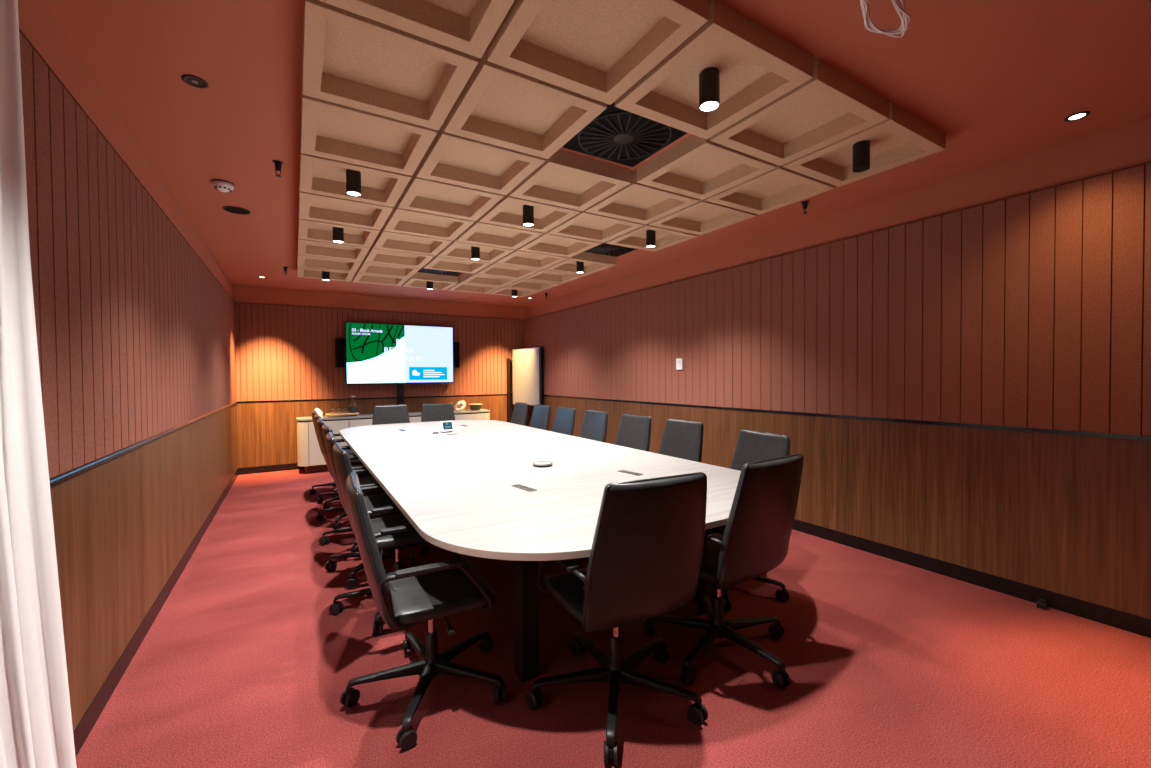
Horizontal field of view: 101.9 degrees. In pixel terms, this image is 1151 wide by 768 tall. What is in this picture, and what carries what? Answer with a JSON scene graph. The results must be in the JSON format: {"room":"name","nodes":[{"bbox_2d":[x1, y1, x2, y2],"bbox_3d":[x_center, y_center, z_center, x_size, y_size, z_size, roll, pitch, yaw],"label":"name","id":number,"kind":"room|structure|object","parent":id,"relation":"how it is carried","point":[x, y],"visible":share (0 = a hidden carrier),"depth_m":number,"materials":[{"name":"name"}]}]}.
{"room":"conference room","nodes":[
{"label":"conference room","id":0,"kind":"room"},
{"bbox_2d":[18,0,237,731],"bbox_3d":[-2.573,0.003,2.754,0.150,2.694,9.373,-1,1,-31],"label":"wall","id":1,"kind":"structure","parent":0,"point":[135,333],"depth_m":2.12,"materials":[{"name":"brown wood"}]},
{"bbox_2d":[19,28,233,300],"bbox_3d":[-2.499,-1.106,2.725,0.024,0.008,9.073,-1,1,-31],"label":"trim","id":2,"kind":"structure","parent":1,"relation":"attached to","point":[20,30],"depth_m":1.97,"materials":[{"name":"red"}]},
{"bbox_2d":[49,402,236,486],"bbox_3d":[-2.485,0.313,2.753,0.029,0.024,9.073,-1,1,-31],"label":"trim","id":3,"kind":"structure","parent":1,"relation":"attached to","point":[59,478],"depth_m":2.14,"materials":[{"name":"black metal"}]},
{"bbox_2d":[73,469,237,755],"bbox_3d":[-2.481,1.300,2.768,0.026,0.097,9.073,-1,1,-31],"label":"baseboard","id":4,"kind":"structure","parent":1,"relation":"attached to","point":[83,729],"depth_m":2.32,"materials":[{"name":"black wood"}]},
{"bbox_2d":[233,286,524,467],"bbox_3d":[-2.939,-0.085,7.859,4.792,2.694,0.150,-1,1,-31],"label":"wall","id":5,"kind":"structure","parent":0,"point":[283,352],"depth_m":7.19,"materials":[{"name":"brown wood"}]},
{"bbox_2d":[238,463,304,474],"bbox_3d":[-2.896,1.214,7.825,4.492,0.097,0.026,-1,1,-31],"label":"baseboard","id":6,"kind":"structure","parent":5,"relation":"attached to","point":[292,466],"depth_m":6.85,"materials":[{"name":"black wood"}]},
{"bbox_2d":[335,338,344,367],"bbox_3d":[-3.663,-0.482,7.266,0.129,0.450,0.108,-1,1,-31],"label":"speaker","id":7,"kind":"object","parent":5,"relation":"attached to","point":[339,342],"visible":1,"depth_m":7.22},
{"bbox_2d":[237,394,512,402],"bbox_3d":[-2.902,0.227,7.806,4.492,0.024,0.024,-1,1,-31],"label":"trim","id":8,"kind":"structure","parent":5,"relation":"attached to","point":[486,394],"depth_m":7.47,"materials":[{"name":"black wood"}]},
{"bbox_2d":[235,302,519,319],"bbox_3d":[-2.913,-1.192,7.783,4.492,0.008,0.024,-1,1,-31],"label":"trim","id":9,"kind":"structure","parent":5,"relation":"attached to","point":[235,302],"depth_m":7.51,"materials":[{"name":"red"}]},
{"bbox_2d":[345,322,453,383],"bbox_3d":[-2.874,-0.494,7.730,1.686,0.972,0.128,-1,1,-31],"label":"wall display","id":10,"kind":"object","parent":5,"relation":"attached to","point":[375,353],"visible":1,"depth_m":7.64,"materials":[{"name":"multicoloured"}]},
{"bbox_2d":[346,323,404,362],"bbox_3d":[-3.184,-0.649,7.469,0.864,0.622,0.001,-1,1,-31],"label":"artwork","id":11,"kind":"object","parent":10,"relation":"attached to","point":[369,352],"depth_m":7.41},
{"bbox_2d":[397,384,404,404],"bbox_3d":[-2.882,0.170,7.708,0.104,0.350,0.171,-1,1,-31],"label":"bar","id":12,"kind":"object","parent":5,"relation":"attached to","point":[400,387],"visible":0.94,"depth_m":7.71,"materials":[{"name":"black metal"}]},
{"bbox_2d":[453,342,459,367],"bbox_3d":[-2.103,-0.509,8.206,0.111,0.450,0.108,-1,1,-31],"label":"speaker","id":13,"kind":"object","parent":5,"relation":"attached to","point":[456,345],"visible":0.91,"depth_m":8.16},
{"bbox_2d":[42,0,1150,307],"bbox_3d":[-0.595,-1.429,3.927,5.092,0.100,9.573,-1,1,-31],"label":"ceiling","id":14,"kind":"structure","parent":0,"point":[1001,79],"depth_m":2.13,"materials":[{"name":"red paint"}]},
{"bbox_2d":[0,0,76,767],"bbox_3d":[-0.914,0.028,0.348,0.072,2.682,2.538,-1,1,-31],"label":"curtain","id":15,"kind":"object","parent":14,"relation":"hanging from","point":[36,728],"visible":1,"depth_m":1.20,"materials":[{"name":"white fabric"}]},
{"bbox_2d":[181,74,208,88],"bbox_3d":[-1.681,-1.335,2.062,0.094,0.006,0.094,-1,1,-31],"label":"recessed light","id":16,"kind":"object","parent":14,"relation":"in","point":[191,80],"visible":1,"depth_m":2.06,"materials":[{"name":"black metal"}]},
{"bbox_2d":[211,179,233,192],"bbox_3d":[-2.372,-1.325,3.142,0.124,0.056,0.124,-1,1,-31],"label":"smoke detector","id":17,"kind":"object","parent":14,"relation":"attached to","point":[218,184],"visible":1,"depth_m":3.11,"materials":[{"name":"white plastic"}]},
{"bbox_2d":[223,206,250,214],"bbox_3d":[-2.646,-1.356,3.648,0.180,0.006,0.180,-1,1,-31],"label":"ceiling speaker","id":18,"kind":"object","parent":14,"relation":"attached to","point":[232,209],"visible":1,"depth_m":3.64,"materials":[{"name":"black metal"}]},
{"bbox_2d":[224,207,248,213],"bbox_3d":[-2.646,-1.356,3.648,0.172,0.005,0.172,-1,1,-31],"label":"grille","id":19,"kind":"object","parent":18,"relation":"attached to","point":[236,210],"depth_m":3.64,"materials":[{"name":"black metal"}]},
{"bbox_2d":[272,160,283,176],"bbox_3d":[-1.811,-1.308,2.843,0.060,0.088,0.060,-1,1,-31],"label":"sprinkler","id":20,"kind":"object","parent":14,"relation":"attached to","point":[278,164],"visible":1,"depth_m":2.83,"materials":[{"name":"black metal"}]},
{"bbox_2d":[297,267,354,281],"bbox_3d":[-2.986,-1.347,5.582,0.587,0.089,0.587,-1,1,-31],"label":"tile","id":21,"kind":"structure","parent":14,"relation":"attached to","point":[302,272],"depth_m":5.71,"materials":[{"name":"beige fabric"}]},
{"bbox_2d":[297,252,361,272],"bbox_3d":[-2.671,-1.340,5.058,0.587,0.089,0.587,-1,1,-31],"label":"tile","id":22,"kind":"structure","parent":14,"relation":"attached to","point":[305,261],"depth_m":5.20,"materials":[{"name":"beige fabric"}]},
{"bbox_2d":[298,239,369,260],"bbox_3d":[-2.356,-1.333,4.535,0.587,0.089,0.587,-1,1,-31],"label":"tile","id":23,"kind":"structure","parent":14,"relation":"attached to","point":[305,247],"depth_m":4.67,"materials":[{"name":"beige fabric"}]},
{"bbox_2d":[298,213,379,247],"bbox_3d":[-2.041,-1.326,4.012,0.587,0.089,0.587,-1,1,-31],"label":"tile","id":24,"kind":"structure","parent":14,"relation":"attached to","point":[313,230],"depth_m":4.12,"materials":[{"name":"beige fabric"}]},
{"bbox_2d":[332,226,343,242],"bbox_3d":[-2.041,-1.292,4.013,0.086,0.142,0.086,-1,1,-31],"label":"ceiling lamp","id":25,"kind":"object","parent":24,"relation":"attached to","point":[338,233],"visible":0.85,"depth_m":3.98,"materials":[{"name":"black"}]},
{"bbox_2d":[299,185,392,229],"bbox_3d":[-1.726,-1.319,3.489,0.587,0.089,0.587,-1,1,-31],"label":"tile","id":26,"kind":"structure","parent":14,"relation":"attached to","point":[316,207],"depth_m":3.60,"materials":[{"name":"beige fabric"}]},
{"bbox_2d":[299,141,410,206],"bbox_3d":[-1.411,-1.312,2.966,0.587,0.089,0.587,-1,1,-31],"label":"tile","id":27,"kind":"structure","parent":14,"relation":"attached to","point":[317,175],"depth_m":3.05,"materials":[{"name":"beige fabric"}]},
{"bbox_2d":[346,169,360,196],"bbox_3d":[-1.410,-1.278,2.967,0.086,0.142,0.086,-1,1,-31],"label":"ceiling lamp","id":28,"kind":"object","parent":27,"relation":"attached to","point":[353,177],"visible":0.98,"depth_m":2.93,"materials":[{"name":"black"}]},
{"bbox_2d":[300,94,436,175],"bbox_3d":[-1.095,-1.305,2.443,0.587,0.089,0.587,-1,1,-31],"label":"tile","id":29,"kind":"structure","parent":14,"relation":"attached to","point":[330,130],"depth_m":2.52,"materials":[{"name":"beige fabric"}]},
{"bbox_2d":[352,270,408,285],"bbox_3d":[-2.463,-1.356,5.896,0.587,0.089,0.587,-1,1,-31],"label":"tile","id":30,"kind":"structure","parent":14,"relation":"attached to","point":[358,277],"depth_m":6.04,"materials":[{"name":"beige fabric"}]},
{"bbox_2d":[358,258,420,277],"bbox_3d":[-2.148,-1.349,5.373,0.587,0.089,0.587,-1,1,-31],"label":"tile","id":31,"kind":"structure","parent":14,"relation":"attached to","point":[365,267],"depth_m":5.52,"materials":[{"name":"beige fabric"}]},
{"bbox_2d":[302,0,478,129],"bbox_3d":[-0.780,-1.298,1.920,0.587,0.089,0.587,-1,1,-31],"label":"tile","id":32,"kind":"structure","parent":14,"relation":"attached to","point":[349,59],"depth_m":1.94,"materials":[{"name":"beige fabric"}]},
{"bbox_2d":[365,244,434,267],"bbox_3d":[-1.833,-1.342,4.850,0.587,0.089,0.587,-1,1,-31],"label":"tile","id":33,"kind":"structure","parent":14,"relation":"attached to","point":[374,255],"depth_m":4.99,"materials":[{"name":"beige fabric"}]},
{"bbox_2d":[373,225,451,255],"bbox_3d":[-1.518,-1.335,4.327,0.587,0.089,0.587,-1,1,-31],"label":"tile","id":34,"kind":"structure","parent":14,"relation":"attached to","point":[387,240],"depth_m":4.45,"materials":[{"name":"beige fabric"}]},
{"bbox_2d":[319,0,514,57],"bbox_3d":[-0.465,-1.291,1.397,0.587,0.089,0.587,-1,1,-31],"label":"tile","id":35,"kind":"structure","parent":14,"relation":"attached to","point":[466,26],"depth_m":1.63,"materials":[{"name":"beige fabric"}]},
{"bbox_2d":[384,203,474,240],"bbox_3d":[-1.203,-1.328,3.804,0.587,0.089,0.587,-1,1,-31],"label":"tile","id":36,"kind":"structure","parent":14,"relation":"attached to","point":[404,221],"depth_m":3.92,"materials":[{"name":"beige fabric"}]},
{"bbox_2d":[402,272,457,289],"bbox_3d":[-1.940,-1.365,6.212,0.587,0.089,0.587,-1,1,-31],"label":"tile","id":37,"kind":"structure","parent":14,"relation":"attached to","point":[418,280],"depth_m":6.07,"materials":[{"name":"beige fabric"}]},
{"bbox_2d":[417,266,461,275],"bbox_3d":[-1.625,-1.389,5.688,0.544,0.025,0.544,-1,1,-31],"label":"ceiling vent","id":38,"kind":"object","parent":14,"relation":"in","point":[422,270],"visible":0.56,"depth_m":5.79,"materials":[{"name":"black metal"}]},
{"bbox_2d":[397,170,503,220],"bbox_3d":[-0.887,-1.321,3.281,0.587,0.089,0.587,-1,1,-31],"label":"tile","id":39,"kind":"structure","parent":14,"relation":"attached to","point":[420,194],"depth_m":3.38,"materials":[{"name":"beige fabric"}]},
{"bbox_2d":[424,254,491,273],"bbox_3d":[-1.310,-1.351,5.165,0.587,0.089,0.587,-1,1,-31],"label":"tile","id":40,"kind":"structure","parent":14,"relation":"attached to","point":[438,262],"depth_m":5.31,"materials":[{"name":"beige fabric"}]},
{"bbox_2d":[447,277,500,293],"bbox_3d":[-1.417,-1.375,6.527,0.587,0.089,0.587,-1,1,-31],"label":"tile","id":41,"kind":"structure","parent":14,"relation":"attached to","point":[462,287],"depth_m":6.68,"materials":[{"name":"beige fabric"}]},
{"bbox_2d":[438,239,513,262],"bbox_3d":[-0.995,-1.344,4.642,0.587,0.089,0.587,-1,1,-31],"label":"tile","id":42,"kind":"structure","parent":14,"relation":"attached to","point":[455,249],"depth_m":4.76,"materials":[{"name":"beige fabric"}]},
{"bbox_2d":[471,246,479,259],"bbox_3d":[-0.995,-1.311,4.643,0.086,0.142,0.086,-1,1,-31],"label":"ceiling lamp","id":43,"kind":"object","parent":42,"relation":"attached to","point":[475,251],"visible":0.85,"depth_m":4.61,"materials":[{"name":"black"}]},
{"bbox_2d":[416,122,545,194],"bbox_3d":[-0.572,-1.314,2.758,0.587,0.089,0.587,-1,1,-31],"label":"tile","id":44,"kind":"structure","parent":14,"relation":"attached to","point":[450,158],"depth_m":2.83,"materials":[{"name":"beige fabric"}]},
{"bbox_2d":[460,273,519,286],"bbox_3d":[-1.102,-1.367,6.003,0.587,0.089,0.587,-1,1,-31],"label":"tile","id":45,"kind":"structure","parent":14,"relation":"attached to","point":[468,278],"depth_m":6.14,"materials":[{"name":"beige fabric"}]},
{"bbox_2d":[456,219,542,249],"bbox_3d":[-0.680,-1.337,4.119,0.587,0.089,0.587,-1,1,-31],"label":"tile","id":46,"kind":"structure","parent":14,"relation":"attached to","point":[481,233],"depth_m":4.25,"materials":[{"name":"beige fabric"}]},
{"bbox_2d":[476,262,541,278],"bbox_3d":[-0.787,-1.361,5.480,0.587,0.089,0.587,-1,1,-31],"label":"tile","id":47,"kind":"structure","parent":14,"relation":"attached to","point":[494,269],"depth_m":5.62,"materials":[{"name":"beige fabric"}]},
{"bbox_2d":[488,287,540,296],"bbox_3d":[-0.894,-1.384,6.842,0.587,0.089,0.587,-1,1,-31],"label":"tile","id":48,"kind":"structure","parent":14,"relation":"attached to","point":[505,291],"depth_m":6.99,"materials":[{"name":"beige fabric"}]},
{"bbox_2d":[444,49,606,158],"bbox_3d":[-0.257,-1.307,2.235,0.587,0.089,0.587,-1,1,-31],"label":"tile","id":49,"kind":"structure","parent":14,"relation":"attached to","point":[498,105],"depth_m":2.27,"materials":[{"name":"beige fabric"}]},
{"bbox_2d":[479,193,580,232],"bbox_3d":[-0.364,-1.330,3.596,0.587,0.089,0.587,-1,1,-31],"label":"tile","id":50,"kind":"structure","parent":14,"relation":"attached to","point":[508,211],"depth_m":3.69,"materials":[{"name":"beige fabric"}]},
{"bbox_2d":[523,205,533,226],"bbox_3d":[-0.364,-1.297,3.597,0.086,0.142,0.086,-1,1,-31],"label":"ceiling lamp","id":51,"kind":"object","parent":50,"relation":"attached to","point":[528,211],"visible":0.97,"depth_m":3.56,"materials":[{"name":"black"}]},
{"bbox_2d":[495,249,568,268],"bbox_3d":[-0.472,-1.353,4.957,0.587,0.089,0.587,-1,1,-31],"label":"tile","id":52,"kind":"structure","parent":14,"relation":"attached to","point":[517,257],"depth_m":5.10,"materials":[{"name":"beige fabric"}]},
{"bbox_2d":[504,278,561,290],"bbox_3d":[-0.579,-1.377,6.319,0.587,0.089,0.587,-1,1,-31],"label":"tile","id":53,"kind":"structure","parent":14,"relation":"attached to","point":[522,283],"depth_m":6.47,"materials":[{"name":"beige fabric"}]},
{"bbox_2d":[523,269,585,283],"bbox_3d":[-0.264,-1.370,5.795,0.587,0.089,0.587,-1,1,-31],"label":"tile","id":54,"kind":"structure","parent":14,"relation":"attached to","point":[544,275],"depth_m":5.95,"materials":[{"name":"beige fabric"}]},
{"bbox_2d":[518,232,601,257],"bbox_3d":[-0.157,-1.347,4.434,0.587,0.089,0.587,-1,1,-31],"label":"tile","id":55,"kind":"structure","parent":14,"relation":"attached to","point":[551,244],"depth_m":4.56,"materials":[{"name":"beige concrete"}]},
{"bbox_2d":[509,149,630,210],"bbox_3d":[-0.049,-1.323,3.073,0.587,0.089,0.587,-1,1,-31],"label":"tile","id":56,"kind":"structure","parent":14,"relation":"attached to","point":[566,179],"depth_m":3.08,"materials":[{"name":"beige fabric"}]},
{"bbox_2d":[545,252,615,274],"bbox_3d":[0.051,-1.363,5.272,0.587,0.089,0.587,-1,1,-31],"label":"tile","id":57,"kind":"structure","parent":14,"relation":"attached to","point":[593,263],"depth_m":5.17,"materials":[{"name":"beige fabric"}]},
{"bbox_2d":[547,210,643,242],"bbox_3d":[0.159,-1.339,3.911,0.587,0.089,0.587,-1,1,-31],"label":"tile","id":58,"kind":"structure","parent":14,"relation":"attached to","point":[584,225],"depth_m":4.02,"materials":[{"name":"beige fabric"}]},
{"bbox_2d":[487,0,708,104],"bbox_3d":[0.058,-1.300,1.712,0.587,0.089,0.587,-1,1,-31],"label":"tile","id":59,"kind":"structure","parent":14,"relation":"attached to","point":[598,50],"depth_m":1.78,"materials":[{"name":"beige fabric"}]},
{"bbox_2d":[584,242,636,256],"bbox_3d":[0.366,-1.387,4.749,0.544,0.025,0.544,-1,1,-31],"label":"ceiling vent","id":60,"kind":"object","parent":14,"relation":"in","point":[604,249],"visible":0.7,"depth_m":4.82,"materials":[{"name":"black metal"}]},
{"bbox_2d":[562,101,686,166],"bbox_3d":[0.266,-1.347,2.550,0.544,0.025,0.544,-1,1,-31],"label":"ceiling vent","id":61,"kind":"object","parent":14,"relation":"in","point":[617,135],"visible":0.84,"depth_m":2.54,"materials":[{"name":"black metal"}]},
{"bbox_2d":[585,170,699,223],"bbox_3d":[0.474,-1.333,3.388,0.587,0.089,0.587,-1,1,-31],"label":"tile","id":62,"kind":"structure","parent":14,"relation":"attached to","point":[634,202],"depth_m":3.48,"materials":[{"name":"beige fabric"}]},
{"bbox_2d":[606,223,697,251],"bbox_3d":[0.682,-1.349,4.226,0.587,0.089,0.587,-1,1,-31],"label":"tile","id":63,"kind":"structure","parent":14,"relation":"attached to","point":[636,238],"depth_m":4.33,"materials":[{"name":"beige fabric"}]},
{"bbox_2d":[646,230,655,247],"bbox_3d":[0.682,-1.315,4.227,0.086,0.142,0.086,-1,1,-31],"label":"ceiling lamp","id":64,"kind":"object","parent":63,"relation":"attached to","point":[650,234],"visible":0.97,"depth_m":4.19,"materials":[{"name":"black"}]},
{"bbox_2d":[649,199,756,234],"bbox_3d":[0.997,-1.342,3.703,0.587,0.089,0.587,-1,1,-31],"label":"tile","id":65,"kind":"structure","parent":14,"relation":"attached to","point":[702,217],"depth_m":3.80,"materials":[{"name":"beige fabric"}]},
{"bbox_2d":[636,134,775,199],"bbox_3d":[0.789,-1.325,2.865,0.587,0.089,0.587,-1,1,-31],"label":"tile","id":66,"kind":"structure","parent":14,"relation":"attached to","point":[697,167],"depth_m":2.90,"materials":[{"name":"beige fabric"}]},
{"bbox_2d":[615,0,813,138],"bbox_3d":[0.581,-1.309,2.027,0.587,0.089,0.587,-1,1,-31],"label":"tile","id":67,"kind":"structure","parent":14,"relation":"attached to","point":[757,66],"depth_m":1.99,"materials":[{"name":"beige fabric"}]},
{"bbox_2d":[699,67,719,111],"bbox_3d":[0.581,-1.276,2.028,0.086,0.142,0.086,-1,1,-31],"label":"ceiling lamp","id":68,"kind":"object","parent":67,"relation":"attached to","point":[709,78],"visible":1,"depth_m":1.99,"materials":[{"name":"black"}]},
{"bbox_2d":[700,102,718,110],"bbox_3d":[0.582,-1.211,2.029,0.079,0.004,0.079,-1,1,-31],"label":"diffuser","id":69,"kind":"object","parent":68,"relation":"attached to","point":[704,106],"depth_m":2.03,"materials":[{"name":"white plastic"}]},
{"bbox_2d":[705,165,834,214],"bbox_3d":[1.312,-1.335,3.180,0.587,0.089,0.587,-1,1,-31],"label":"tile","id":70,"kind":"structure","parent":14,"relation":"attached to","point":[778,187],"depth_m":3.25,"materials":[{"name":"beige fabric"}]},
{"bbox_2d":[710,58,888,165],"bbox_3d":[1.104,-1.319,2.342,0.587,0.089,0.587,-1,1,-31],"label":"tile","id":71,"kind":"structure","parent":14,"relation":"attached to","point":[830,107],"depth_m":2.34,"materials":[{"name":"beige fabric"}]},
{"bbox_2d":[783,102,945,186],"bbox_3d":[1.627,-1.328,2.657,0.587,0.089,0.587,-1,1,-31],"label":"tile","id":72,"kind":"structure","parent":14,"relation":"attached to","point":[903,138],"depth_m":2.65,"materials":[{"name":"beige fabric"}]},
{"bbox_2d":[852,140,869,172],"bbox_3d":[1.627,-1.294,2.658,0.086,0.142,0.086,-1,1,-31],"label":"ceiling lamp","id":73,"kind":"object","parent":72,"relation":"attached to","point":[861,149],"visible":1,"depth_m":2.62,"materials":[{"name":"black metal"}]},
{"bbox_2d":[860,0,910,37],"bbox_3d":[1.034,-1.292,1.574,0.320,0.117,0.118,-1,1,-31],"label":"cable coil","id":74,"kind":"object","parent":14,"relation":"hanging from","point":[900,7],"visible":1,"depth_m":1.60,"materials":[{"name":"white plastic"}]},
{"bbox_2d":[1064,111,1090,121],"bbox_3d":[2.572,-1.371,2.393,0.094,0.004,0.094,-1,1,-31],"label":"recessed light","id":75,"kind":"object","parent":14,"relation":"in","point":[1077,116],"visible":1,"depth_m":2.39,"materials":[{"name":"black"}]},
{"bbox_2d":[76,469,1150,767],"bbox_3d":[-0.575,1.374,3.976,5.092,0.120,9.573,-1,1,-31],"label":"floor","id":76,"kind":"structure","parent":0,"point":[245,662],"depth_m":2.14,"materials":[{"name":"red carpet"}]},
{"bbox_2d":[310,410,354,497],"bbox_3d":[-2.825,0.807,5.649,0.696,0.988,0.723,-1,1,-30],"label":"swivel chair","id":77,"kind":"object","parent":76,"relation":"on","point":[313,490],"visible":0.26,"depth_m":5.50,"materials":[{"name":"black leather"}]},
{"bbox_2d":[316,418,372,529],"bbox_3d":[-2.147,0.820,4.592,0.722,0.988,0.692,-1,1,-31],"label":"swivel chair","id":78,"kind":"object","parent":76,"relation":"on","point":[319,517],"visible":0.27,"depth_m":4.34,"materials":[{"name":"black leather"}]},
{"bbox_2d":[314,414,385,511],"bbox_3d":[-2.458,0.813,5.136,0.721,0.988,0.716,-1,1,-32],"label":"swivel chair","id":79,"kind":"object","parent":76,"relation":"on","point":[319,499],"visible":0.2,"depth_m":4.94,"materials":[{"name":"black"}]},
{"bbox_2d":[319,424,384,551],"bbox_3d":[-1.792,0.829,3.990,0.708,0.988,0.718,-1,1,-33],"label":"swivel chair","id":80,"kind":"object","parent":76,"relation":"on","point":[323,540],"visible":0.23,"depth_m":3.83,"materials":[{"name":"black"}]},
{"bbox_2d":[325,432,428,588],"bbox_3d":[-1.429,0.836,3.416,0.722,0.988,0.687,-1,1,-30],"label":"swivel chair","id":81,"kind":"object","parent":76,"relation":"on","point":[378,500],"visible":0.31,"depth_m":3.27,"materials":[{"name":"black leather"}]},
{"bbox_2d":[329,442,425,634],"bbox_3d":[-1.102,0.844,2.849,0.719,0.988,0.708,-1,1,-32],"label":"swivel chair","id":82,"kind":"object","parent":76,"relation":"on","point":[395,542],"visible":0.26,"depth_m":2.65,"materials":[{"name":"black leather"}]},
{"bbox_2d":[372,405,409,424],"bbox_3d":[-2.440,0.792,6.309,0.734,0.988,0.708,-1,1,-31],"label":"swivel chair","id":83,"kind":"object","parent":76,"relation":"on","point":[382,414],"visible":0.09,"depth_m":6.50,"materials":[{"name":"black leather"}]},
{"bbox_2d":[296,409,489,472],"bbox_3d":[-2.804,0.872,7.536,2.915,0.790,0.476,-1,1,-31],"label":"sideboard","id":84,"kind":"object","parent":76,"relation":"on","point":[309,455],"visible":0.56,"depth_m":6.81,"materials":[{"name":"white wood"}]},
{"bbox_2d":[340,472,505,750],"bbox_3d":[-0.663,0.868,2.076,0.698,0.960,0.680,-1,1,-28],"label":"swivel chair","id":85,"kind":"object","parent":76,"relation":"on","point":[404,598],"visible":0.96,"depth_m":1.94,"materials":[{"name":"black leather"}]},
{"bbox_2d":[421,403,454,421],"bbox_3d":[-1.898,0.783,6.600,0.694,0.988,0.717,-1,1,-31],"label":"swivel chair","id":86,"kind":"object","parent":76,"relation":"on","point":[436,411],"visible":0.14,"depth_m":6.84,"materials":[{"name":"black leather"}]},
{"bbox_2d":[507,358,510,422],"bbox_3d":[-1.242,0.378,8.723,0.100,1.715,0.115,-1,1,-31],"label":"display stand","id":87,"kind":"object","parent":76,"relation":"on","point":[508,359],"visible":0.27,"depth_m":8.70,"materials":[{"name":"black"}]},
{"bbox_2d":[510,402,528,425],"bbox_3d":[-1.040,0.774,6.780,0.712,0.988,0.719,-1,1,-31],"label":"swivel chair","id":88,"kind":"object","parent":76,"relation":"on","point":[520,412],"visible":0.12,"depth_m":6.86,"materials":[{"name":"black"}]},
{"bbox_2d":[512,347,542,404],"bbox_3d":[-0.902,0.297,8.367,0.714,1.885,0.280,0,1,38],"label":"whiteboard","id":89,"kind":"object","parent":76,"relation":"on","point":[527,363],"visible":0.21,"depth_m":8.36,"materials":[{"name":"grey ceramic"}]},
{"bbox_2d":[339,420,740,681],"bbox_3d":[-0.832,0.941,4.298,2.090,0.740,5.340,-1,1,-31],"label":"conference table","id":90,"kind":"object","parent":76,"relation":"on","point":[456,491],"visible":0.8,"depth_m":2.75,"materials":[{"name":"white wood"}]},
{"bbox_2d":[440,421,453,432],"bbox_3d":[-1.486,0.493,5.385,0.150,0.126,0.082,-1,1,-43],"label":"control panel","id":91,"kind":"object","parent":90,"relation":"on","point":[446,426],"visible":1,"depth_m":5.36,"materials":[{"name":"white plastic"}]},
{"bbox_2d":[533,460,552,466],"bbox_3d":[-0.235,0.568,3.334,0.144,0.030,0.144,-1,1,-31],"label":"microphone","id":92,"kind":"object","parent":90,"relation":"on","point":[542,463],"visible":1,"depth_m":3.29,"materials":[{"name":"white plastic"}]},
{"bbox_2d":[529,404,550,430],"bbox_3d":[-0.717,0.783,6.181,0.722,0.988,0.721,-1,1,-32],"label":"swivel chair","id":93,"kind":"object","parent":76,"relation":"on","point":[540,418],"visible":0.26,"depth_m":6.30,"materials":[{"name":"black leather"}]},
{"bbox_2d":[552,407,575,435],"bbox_3d":[-0.390,0.789,5.675,0.742,0.988,0.712,-1,1,-30],"label":"swivel chair","id":94,"kind":"object","parent":76,"relation":"on","point":[564,421],"visible":0.17,"depth_m":5.75,"materials":[{"name":"black"}]},
{"bbox_2d":[579,410,607,441],"bbox_3d":[-0.045,0.797,5.076,0.721,0.988,0.718,-1,1,-31],"label":"swivel chair","id":95,"kind":"object","parent":76,"relation":"on","point":[594,424],"visible":0.17,"depth_m":5.18,"materials":[{"name":"black"}]},
{"bbox_2d":[526,472,707,765],"bbox_3d":[0.164,0.840,2.017,0.729,1.008,0.737,-1,1,-26],"label":"swivel chair","id":96,"kind":"object","parent":76,"relation":"on","point":[646,554],"visible":0.98,"depth_m":1.74,"materials":[{"name":"black leather"}]},
{"bbox_2d":[615,414,650,451],"bbox_3d":[0.363,0.805,4.470,0.699,0.988,0.712,-1,1,-32],"label":"swivel chair","id":97,"kind":"object","parent":76,"relation":"on","point":[634,431],"visible":0.19,"depth_m":4.57,"materials":[{"name":"black"}]},
{"bbox_2d":[659,419,703,462],"bbox_3d":[0.658,0.813,3.920,0.712,0.988,0.697,-1,1,-30],"label":"swivel chair","id":98,"kind":"object","parent":76,"relation":"on","point":[683,439],"visible":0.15,"depth_m":4.00,"materials":[{"name":"black leather"}]},
{"bbox_2d":[644,454,802,687],"bbox_3d":[0.732,0.830,2.323,0.752,1.008,0.732,-1,1,-35],"label":"swivel chair","id":99,"kind":"object","parent":76,"relation":"on","point":[755,539],"visible":0.92,"depth_m":2.10,"materials":[{"name":"black leather"}]},
{"bbox_2d":[706,430,789,610],"bbox_3d":[0.994,0.825,3.073,0.722,0.988,0.702,-1,1,-22],"label":"swivel chair","id":100,"kind":"object","parent":76,"relation":"on","point":[751,446],"visible":0.23,"depth_m":3.10,"materials":[{"name":"black"}]},
{"bbox_2d":[1036,599,1048,609],"bbox_3d":[2.736,1.289,2.734,0.044,0.048,0.044,-1,1,-31],"label":"door stop","id":101,"kind":"object","parent":76,"relation":"on","point":[1042,604],"visible":1,"depth_m":2.72,"materials":[{"name":"black plastic"}]},
{"bbox_2d":[524,117,1150,618],"bbox_3d":[1.403,-0.067,5.149,0.150,2.694,9.373,-1,1,-31],"label":"wall","id":102,"kind":"structure","parent":0,"point":[1032,310],"depth_m":3.18,"materials":[{"name":"brown wood"}]},
{"bbox_2d":[525,162,1150,319],"bbox_3d":[1.366,-1.173,5.053,0.024,0.008,9.073,-1,1,-31],"label":"trim","id":103,"kind":"structure","parent":102,"relation":"attached to","point":[1147,162],"depth_m":3.25,"materials":[{"name":"red"}]},
{"bbox_2d":[543,395,1150,440],"bbox_3d":[1.374,0.245,5.077,0.024,0.024,9.073,-1,1,-31],"label":"trim","id":104,"kind":"structure","parent":102,"relation":"attached to","point":[1052,431],"depth_m":3.27,"materials":[{"name":"black wood"}]},
{"bbox_2d":[792,519,1150,637],"bbox_3d":[1.382,1.233,5.095,0.026,0.097,9.073,-1,1,-31],"label":"baseboard","id":105,"kind":"structure","parent":102,"relation":"attached to","point":[1139,625],"depth_m":2.96,"materials":[{"name":"black"}]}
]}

